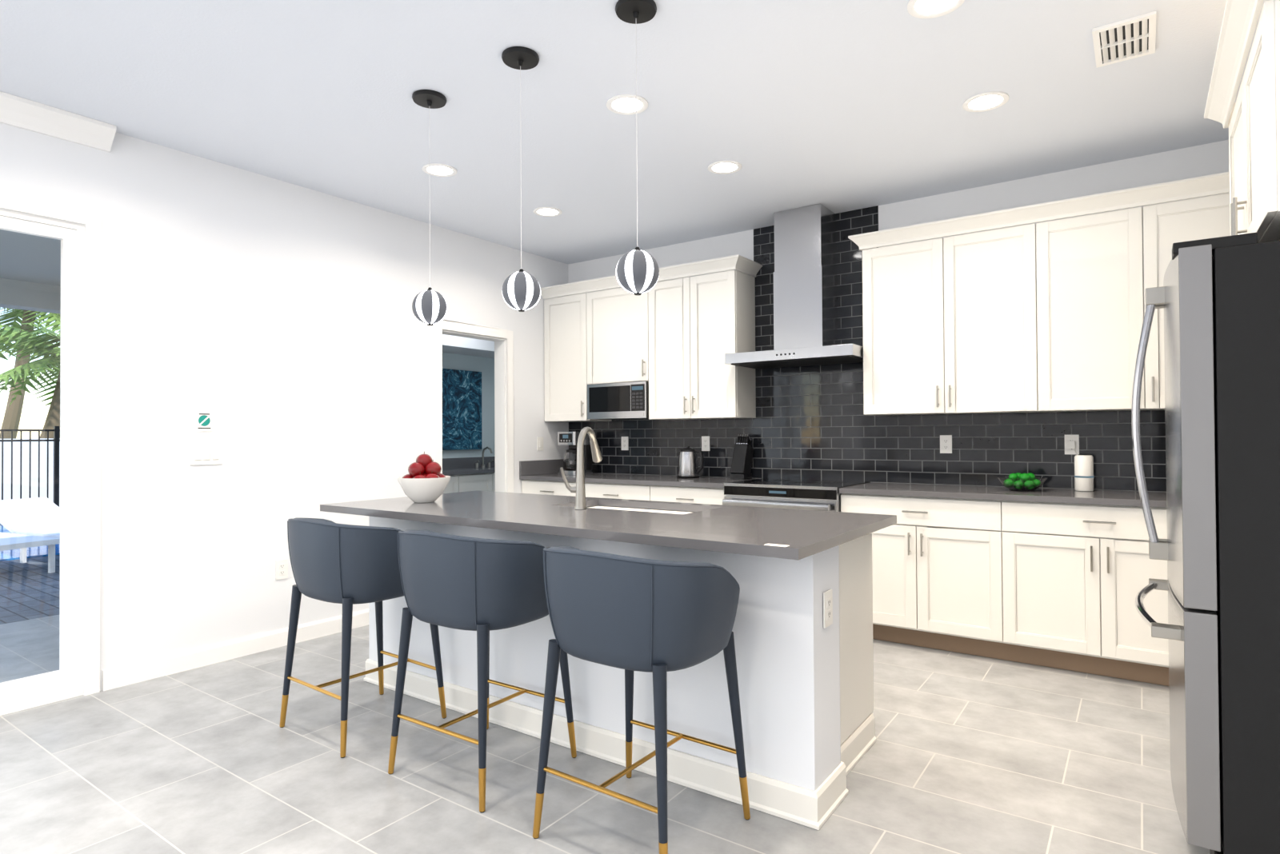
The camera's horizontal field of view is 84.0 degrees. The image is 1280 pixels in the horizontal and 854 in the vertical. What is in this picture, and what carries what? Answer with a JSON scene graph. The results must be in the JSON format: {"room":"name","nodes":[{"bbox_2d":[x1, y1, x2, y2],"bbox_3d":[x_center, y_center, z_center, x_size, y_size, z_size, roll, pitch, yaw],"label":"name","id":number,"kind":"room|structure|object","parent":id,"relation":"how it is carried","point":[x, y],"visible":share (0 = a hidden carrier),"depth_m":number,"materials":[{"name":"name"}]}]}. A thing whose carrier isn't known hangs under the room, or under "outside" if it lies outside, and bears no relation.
{"room":"kitchen","nodes":[
{"label":"kitchen","id":0,"kind":"room"},
{"bbox_2d":[0,426,59,507],"bbox_3d":[-9.391,0.729,11.346,0.060,1.490,14.030,-1,-1,35],"label":"fence","id":1,"kind":"object","parent":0,"point":[56,430],"depth_m":11.21,"materials":[{"name":"black metal"}]},
{"bbox_2d":[0,438,59,507],"bbox_3d":[-10.768,0.850,12.948,0.100,1.280,17.000,-1,-1,35],"label":"wall","id":2,"kind":"structure","parent":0,"point":[6,445],"depth_m":12.65,"materials":[{"name":"white paint"}]},
{"bbox_2d":[0,229,60,314],"bbox_3d":[-5.299,0.004,2.696,3.078,2.620,6.550,-1,-1,35],"label":"roof","id":3,"kind":"structure","parent":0,"point":[30,265],"depth_m":5.34,"materials":[{"name":"grey paint"}]},
{"bbox_2d":[0,122,568,695],"bbox_3d":[-3.170,-0.097,2.938,0.120,2.800,8.600,-1,-1,35],"label":"wall","id":4,"kind":"structure","parent":0,"point":[282,311],"depth_m":4.08,"materials":[{"name":"white paint"}]},
{"bbox_2d":[0,194,100,715],"bbox_3d":[-3.529,0.120,2.394,0.115,2.360,2.820,-1,-1,35],"label":"sliding door","id":5,"kind":"structure","parent":4,"relation":"in","point":[79,599],"depth_m":3.45,"materials":[{"name":"white paint"}]},
{"bbox_2d":[0,91,116,151],"bbox_3d":[-4.102,-1.452,1.463,0.090,0.109,5.100,-1,-1,35],"label":"curtain valance","id":6,"kind":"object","parent":4,"relation":"attached to","point":[16,111],"depth_m":3.35,"materials":[{"name":"white paint"}]},
{"bbox_2d":[196,411,212,431],"bbox_3d":[-2.402,-0.030,3.916,0.004,0.110,0.085,-1,-1,35],"label":"notice sign","id":7,"kind":"object","parent":4,"relation":"attached to","point":[204,420],"visible":1,"depth_m":3.92,"materials":[{"name":"white paper"}]},
{"bbox_2d":[190,444,222,465],"bbox_3d":[-2.392,0.150,3.922,0.010,0.116,0.164,-1,-1,35],"label":"switch","id":8,"kind":"object","parent":4,"relation":"attached to","point":[200,454],"visible":1,"depth_m":3.92,"materials":[{"name":"white plastic"}]},
{"bbox_2d":[102,609,368,691],"bbox_3d":[-3.543,1.248,2.265,0.016,0.100,7.085,-1,-1,35],"label":"baseboard","id":9,"kind":"structure","parent":4,"relation":"attached to","point":[115,678],"depth_m":3.95,"materials":[{"name":"white paint"}]},
{"bbox_2d":[276,559,287,579],"bbox_3d":[-2.146,0.854,4.258,0.008,0.116,0.072,-1,-1,35],"label":"outlet","id":10,"kind":"object","parent":4,"relation":"attached to","point":[282,566],"visible":1,"depth_m":4.25,"materials":[{"name":"white"}]},
{"bbox_2d":[432,320,513,492],"bbox_3d":[-1.321,0.266,5.535,0.138,2.116,0.800,-1,-1,35],"label":"door frame","id":11,"kind":"structure","parent":4,"relation":"attached to","point":[503,348],"depth_m":5.77,"materials":[{"name":"white paint"}]},
{"bbox_2d":[536,437,543,451],"bbox_3d":[-0.855,0.145,6.099,0.010,0.116,0.072,-1,-1,35],"label":"light switch","id":12,"kind":"object","parent":4,"relation":"attached to","point":[539,440],"visible":1,"depth_m":6.09,"materials":[{"name":"white plastic"}]},
{"bbox_2d":[442,334,494,458],"bbox_3d":[-1.823,0.036,6.638,1.950,2.600,3.800,-1,-1,35],"label":"wall","id":13,"kind":"structure","parent":0,"point":[458,353],"depth_m":8.01,"materials":[{"name":"paint"}]},
{"bbox_2d":[442,368,482,450],"bbox_3d":[-2.011,-0.189,7.825,0.032,0.880,0.680,-1,-1,35],"label":"painting","id":14,"kind":"object","parent":13,"relation":"attached to","point":[462,390],"visible":0.65,"depth_m":7.86,"materials":[{"name":"blue"}]},
{"bbox_2d":[442,447,495,493],"bbox_3d":[-1.778,0.780,7.647,0.596,1.127,1.830,-1,-1,35],"label":"vanity","id":15,"kind":"object","parent":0,"point":[466,474],"depth_m":7.42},
{"bbox_2d":[0,615,1210,853],"bbox_3d":[-1.449,1.318,2.496,7.310,0.060,10.120,-1,-1,35],"label":"floor","id":16,"kind":"structure","parent":0,"point":[970,754],"depth_m":2.60,"materials":[{"name":"grey tile"}]},
{"bbox_2d":[279,517,446,758],"bbox_3d":[-1.212,0.838,3.111,0.592,0.912,0.525,-1,-1,35],"label":"bar stool","id":17,"kind":"object","parent":16,"relation":"on","point":[348,566],"visible":0.84,"depth_m":2.87,"materials":[{"name":"grey leather"}]},
{"bbox_2d":[388,529,576,812],"bbox_3d":[-0.596,0.830,2.699,0.592,0.912,0.523,-1,-1,35],"label":"bar stool","id":18,"kind":"object","parent":16,"relation":"on","point":[482,586],"visible":0.93,"depth_m":2.47,"materials":[{"name":"grey leather"}]},
{"bbox_2d":[320,427,896,830],"bbox_3d":[-0.249,0.643,3.194,2.480,1.292,1.056,-1,-1,35],"label":"kitchen island","id":19,"kind":"object","parent":16,"relation":"on","point":[806,689],"visible":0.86,"depth_m":2.63,"materials":[{"name":"white paint"}]},
{"bbox_2d":[320,491,896,559],"bbox_3d":[-0.264,0.385,3.178,2.480,0.033,1.010,-1,-1,35],"label":"island countertop","id":20,"kind":"structure","parent":19,"relation":"on","point":[785,534],"depth_m":2.78,"materials":[{"name":"stone"}]},
{"bbox_2d":[396,452,450,503],"bbox_3d":[-1.087,0.250,3.576,0.260,0.253,0.260,-1,-1,35],"label":"bowl","id":21,"kind":"object","parent":20,"relation":"on","point":[424,483],"visible":1,"depth_m":3.51,"materials":[{"name":"white ceramic"}]},
{"bbox_2d":[560,427,602,509],"bbox_3d":[-0.244,0.183,3.282,0.119,0.370,0.289,-1,-1,35],"label":"faucet","id":22,"kind":"object","parent":20,"relation":"on","point":[579,490],"depth_m":3.19,"materials":[{"name":"silver metal"}]},
{"bbox_2d":[823,589,832,628],"bbox_3d":[0.627,0.604,2.364,0.008,0.116,0.072,-1,-1,35],"label":"outlet","id":23,"kind":"object","parent":19,"relation":"attached to","point":[828,595],"visible":1,"depth_m":2.35,"materials":[{"name":"white"}]},
{"bbox_2d":[521,480,725,505],"bbox_3d":[-0.034,0.871,5.583,1.926,0.884,0.636,-1,-1,35],"label":"base cabinet","id":24,"kind":"object","parent":16,"relation":"on","point":[696,495],"visible":0.18,"depth_m":5.25,"materials":[{"name":"white paint"}]},
{"bbox_2d":[519,459,760,488],"bbox_3d":[-0.035,0.350,5.591,1.924,0.152,0.626,-1,-1,35],"label":"countertop","id":25,"kind":"structure","parent":24,"relation":"on","point":[542,470],"depth_m":5.56,"materials":[{"name":"stone"}]},
{"bbox_2d":[557,432,591,475],"bbox_3d":[-0.538,0.220,6.008,0.232,0.360,0.244,-1,-1,35],"label":"coffee maker","id":26,"kind":"object","parent":25,"relation":"on","point":[570,438],"visible":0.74,"depth_m":5.94,"materials":[{"name":"black plastic"}]},
{"bbox_2d":[676,446,703,478],"bbox_3d":[0.372,0.269,5.446,0.176,0.240,0.197,0,-1,-17],"label":"kettle","id":27,"kind":"object","parent":25,"relation":"on","point":[688,464],"visible":1,"depth_m":5.39,"materials":[{"name":"silver metal"}]},
{"bbox_2d":[730,434,753,479],"bbox_3d":[0.758,0.219,5.271,0.110,0.330,0.182,-1,-1,35],"label":"knife block","id":28,"kind":"object","parent":25,"relation":"on","point":[742,455],"visible":1,"depth_m":5.23,"materials":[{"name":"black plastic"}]},
{"bbox_2d":[532,546,750,853],"bbox_3d":[0.007,0.821,2.262,0.592,0.912,0.523,-1,-1,35],"label":"bar stool","id":29,"kind":"object","parent":16,"relation":"on","point":[631,614],"visible":1,"depth_m":2.04,"materials":[{"name":"grey leather"}]},
{"bbox_2d":[722,478,870,511],"bbox_3d":[1.046,0.835,4.765,0.778,0.925,0.718,-1,-1,35],"label":"range oven","id":30,"kind":"object","parent":16,"relation":"on","point":[818,495],"visible":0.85,"depth_m":4.54,"materials":[{"name":"silver metal"}]},
{"bbox_2d":[840,493,1168,686],"bbox_3d":[2.374,0.838,3.881,2.403,0.884,0.634,-1,-1,35],"label":"base cabinet","id":31,"kind":"object","parent":16,"relation":"on","point":[1057,586],"visible":0.73,"depth_m":3.79,"materials":[{"name":"white paint"}]},
{"bbox_2d":[839,482,1166,507],"bbox_3d":[2.373,0.377,3.890,2.404,0.032,0.626,-1,-1,35],"label":"countertop","id":32,"kind":"structure","parent":31,"relation":"on","point":[1068,496],"depth_m":3.93,"materials":[{"name":"stone"}]},
{"bbox_2d":[996,472,1047,491],"bbox_3d":[2.184,0.312,4.064,0.260,0.101,0.260,-1,-1,35],"label":"bowl","id":33,"kind":"object","parent":32,"relation":"on","point":[1018,482],"visible":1,"depth_m":4.00,"materials":[{"name":"clear glass"}]},
{"bbox_2d":[1068,440,1093,491],"bbox_3d":[2.528,0.220,4.057,0.109,0.280,0.198,-1,-1,17],"label":"smart speaker","id":34,"kind":"object","parent":32,"relation":"on","point":[1083,464],"visible":1,"depth_m":3.97},
{"bbox_2d":[1131,232,1279,853],"bbox_3d":[2.049,0.370,2.151,0.912,1.784,0.908,-1,-1,35],"label":"refrigerator","id":35,"kind":"object","parent":16,"relation":"on","point":[1219,298],"visible":1,"depth_m":1.93,"materials":[{"name":"silver"}]},
{"bbox_2d":[0,0,1269,264],"bbox_3d":[-1.039,-1.576,1.443,5.360,0.100,8.840,-1,-1,35],"label":"ceiling","id":36,"kind":"structure","parent":0,"point":[841,106],"depth_m":3.23,"materials":[{"name":"white paint"}]},
{"bbox_2d":[412,89,447,325],"bbox_3d":[-0.958,-0.984,3.237,0.156,1.043,0.156,-1,-1,35],"label":"pendant light","id":37,"kind":"object","parent":36,"relation":"hanging from","point":[430,307],"visible":1,"depth_m":3.19,"materials":[{"name":"black"}]},
{"bbox_2d":[422,163,456,176],"bbox_3d":[-1.163,-1.490,4.126,0.196,0.010,0.196,-1,-1,35],"label":"recessed light","id":38,"kind":"object","parent":36,"relation":"in","point":[438,170],"visible":1,"depth_m":4.12,"materials":[{"name":"white paint"}]},
{"bbox_2d":[501,46,540,311],"bbox_3d":[-0.484,-0.991,2.890,0.156,1.043,0.156,-1,-1,35],"label":"pendant light","id":39,"kind":"object","parent":36,"relation":"hanging from","point":[521,290],"visible":1,"depth_m":2.84,"materials":[{"name":"black"}]},
{"bbox_2d":[533,207,561,216],"bbox_3d":[-0.637,-1.485,4.905,0.196,0.010,0.196,-1,-1,35],"label":"recessed light","id":40,"kind":"object","parent":36,"relation":"in","point":[542,211],"visible":1,"depth_m":4.90,"materials":[{"name":"white paint"}]},
{"bbox_2d":[606,94,647,115],"bbox_3d":[-0.060,-1.506,3.322,0.196,0.010,0.196,-1,-1,35],"label":"recessed light","id":41,"kind":"object","parent":36,"relation":"in","point":[622,104],"visible":0.98,"depth_m":3.32,"materials":[{"name":"white paint"}]},
{"bbox_2d":[615,0,659,295],"bbox_3d":[-0.011,-0.997,2.562,0.156,1.043,0.156,-1,-1,35],"label":"pendant light","id":42,"kind":"object","parent":36,"relation":"hanging from","point":[637,271],"visible":1,"depth_m":2.52,"materials":[{"name":"black"}]},
{"bbox_2d":[708,160,741,174],"bbox_3d":[0.490,-1.500,4.109,0.196,0.010,0.196,-1,-1,35],"label":"recessed light","id":43,"kind":"object","parent":36,"relation":"in","point":[721,167],"visible":1,"depth_m":4.10,"materials":[{"name":"white paint"}]},
{"bbox_2d":[907,0,964,18],"bbox_3d":[1.061,-1.521,2.543,0.196,0.010,0.196,-1,-1,35],"label":"recessed light","id":44,"kind":"object","parent":36,"relation":"in","point":[920,9],"visible":1,"depth_m":2.58,"materials":[{"name":"white paint"}]},
{"bbox_2d":[962,91,1008,111],"bbox_3d":[1.613,-1.516,3.316,0.196,0.010,0.196,-1,-1,35],"label":"recessed light","id":45,"kind":"object","parent":36,"relation":"in","point":[987,101],"visible":1,"depth_m":3.31,"materials":[{"name":"white paint"}]},
{"bbox_2d":[1092,10,1156,67],"bbox_3d":[1.910,-1.521,2.801,0.200,0.014,0.330,-1,-1,35],"label":"ceiling vent","id":46,"kind":"object","parent":36,"relation":"attached to","point":[1134,37],"depth_m":2.79,"materials":[{"name":"white metal"}]},
{"bbox_2d":[568,140,1229,295],"bbox_3d":[1.485,-0.102,4.989,5.360,2.800,0.120,-1,-1,35],"label":"wall","id":47,"kind":"structure","parent":0,"point":[1210,158],"depth_m":4.37,"materials":[{"name":"white paint"}]},
{"bbox_2d":[540,254,762,422],"bbox_3d":[0.025,-0.629,5.701,1.918,1.146,0.388,-1,-1,35],"label":"upper cabinet","id":48,"kind":"object","parent":47,"relation":"attached to","point":[675,336],"visible":0.94,"depth_m":5.45,"materials":[{"name":"white paint"}]},
{"bbox_2d":[587,381,648,419],"bbox_3d":[-0.101,-0.209,5.814,0.590,0.284,0.339,-1,-1,35],"label":"microwave","id":49,"kind":"object","parent":48,"relation":"attached to","point":[623,401],"visible":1,"depth_m":5.66,"materials":[{"name":"silver plastic"}]},
{"bbox_2d":[724,203,863,369],"bbox_3d":[1.095,-0.967,4.883,0.899,1.061,0.494,-1,-1,35],"label":"range hood","id":50,"kind":"object","parent":47,"relation":"attached to","point":[806,306],"visible":0.95,"depth_m":4.83,"materials":[{"name":"silver metal"}]},
{"bbox_2d":[568,205,1166,491],"bbox_3d":[1.446,-0.547,4.942,5.120,1.910,0.006,-1,-1,35],"label":"tile backsplash","id":51,"kind":"structure","parent":47,"relation":"attached to","point":[810,422],"depth_m":4.92,"materials":[{"name":"black tile"}]},
{"bbox_2d":[621,436,628,450],"bbox_3d":[-0.129,0.140,6.040,0.072,0.116,0.008,-1,-1,35],"label":"outlet","id":52,"kind":"object","parent":51,"relation":"attached to","point":[625,440],"visible":1,"depth_m":6.04,"materials":[{"name":"white plastic"}]},
{"bbox_2d":[701,436,709,451],"bbox_3d":[0.516,0.131,5.584,0.072,0.116,0.008,-1,-1,35],"label":"outlet","id":53,"kind":"object","parent":51,"relation":"attached to","point":[705,440],"visible":1,"depth_m":5.58,"materials":[{"name":"white plastic"}]},
{"bbox_2d":[940,435,951,453],"bbox_3d":[1.965,0.111,4.561,0.072,0.116,0.008,-1,-1,35],"label":"outlet","id":54,"kind":"object","parent":51,"relation":"attached to","point":[946,441],"visible":1,"depth_m":4.56,"materials":[{"name":"white plastic"}]},
{"bbox_2d":[1064,435,1079,454],"bbox_3d":[2.530,0.103,4.162,0.072,0.116,0.008,-1,-1,35],"label":"outlet","id":55,"kind":"object","parent":51,"relation":"attached to","point":[1067,438],"visible":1,"depth_m":4.16,"materials":[{"name":"white plastic"}]},
{"bbox_2d":[848,172,1230,415],"bbox_3d":[2.431,-0.663,4.002,2.411,1.145,0.388,-1,-1,35],"label":"upper cabinet","id":56,"kind":"object","parent":47,"relation":"attached to","point":[1046,317],"visible":0.82,"depth_m":4.01,"materials":[{"name":"white paint"}]},
{"bbox_2d":[1204,0,1279,243],"bbox_3d":[2.149,0.026,2.087,0.683,2.471,1.078,-1,-1,35],"label":"upper cabinet","id":57,"kind":"object","parent":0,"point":[1253,122],"visible":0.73,"depth_m":2.09,"materials":[{"name":"white paint"}]},
{"label":"outside","id":58,"kind":"structure","parent":0,"visible":0},
{"bbox_2d":[0,524,59,624],"bbox_3d":[-15.242,1.544,11.817,29.880,0.060,36.000,-1,-1,35],"label":"patio floor","id":59,"kind":"structure","parent":58,"point":[28,591],"depth_m":6.06,"materials":[{"name":"tile"}]},
{"bbox_2d":[0,525,59,561],"bbox_3d":[-7.048,1.438,10.317,3.800,0.019,11.000,-1,-1,35],"label":"pool water","id":60,"kind":"structure","parent":59,"relation":"on","point":[39,551],"depth_m":7.94,"materials":[{"name":"blue liquid"}]},
{"bbox_2d":[0,497,59,563],"bbox_3d":[-6.107,1.107,7.546,2.064,0.611,0.600,-1,-1,25],"label":"lounger","id":61,"kind":"object","parent":59,"relation":"on","point":[40,517],"visible":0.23,"depth_m":7.73,"materials":[{"name":"white"}]},
{"bbox_2d":[0,532,59,573],"bbox_3d":[-6.621,1.104,6.991,2.064,0.611,0.600,-1,-1,25],"label":"lounger","id":62,"kind":"object","parent":59,"relation":"on","point":[8,542],"visible":0.89,"depth_m":6.78,"materials":[{"name":"white"}]},
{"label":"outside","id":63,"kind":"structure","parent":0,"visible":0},
{"bbox_3d":[-21.953,1.684,21.451,27.800,0.055,80.000,-1,-1,35],"label":"lawn","id":64,"kind":"structure","parent":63,"visible":0},
{"bbox_2d":[0,323,60,438],"bbox_3d":[-12.100,-0.294,15.034,3.920,3.605,4.246,-1,-1,35],"label":"palm tree","id":65,"kind":"object","parent":64,"relation":"on","point":[40,346],"visible":0.34,"depth_m":14.30,"materials":[{"name":"green plant"}]},
{"bbox_2d":[0,307,60,439],"bbox_3d":[-17.817,-1.443,20.761,4.964,6.035,5.498,-1,-1,35],"label":"palm tree","id":66,"kind":"object","parent":64,"relation":"on","point":[11,420],"visible":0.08,"depth_m":20.06,"materials":[{"name":"green plant"}]}
]}

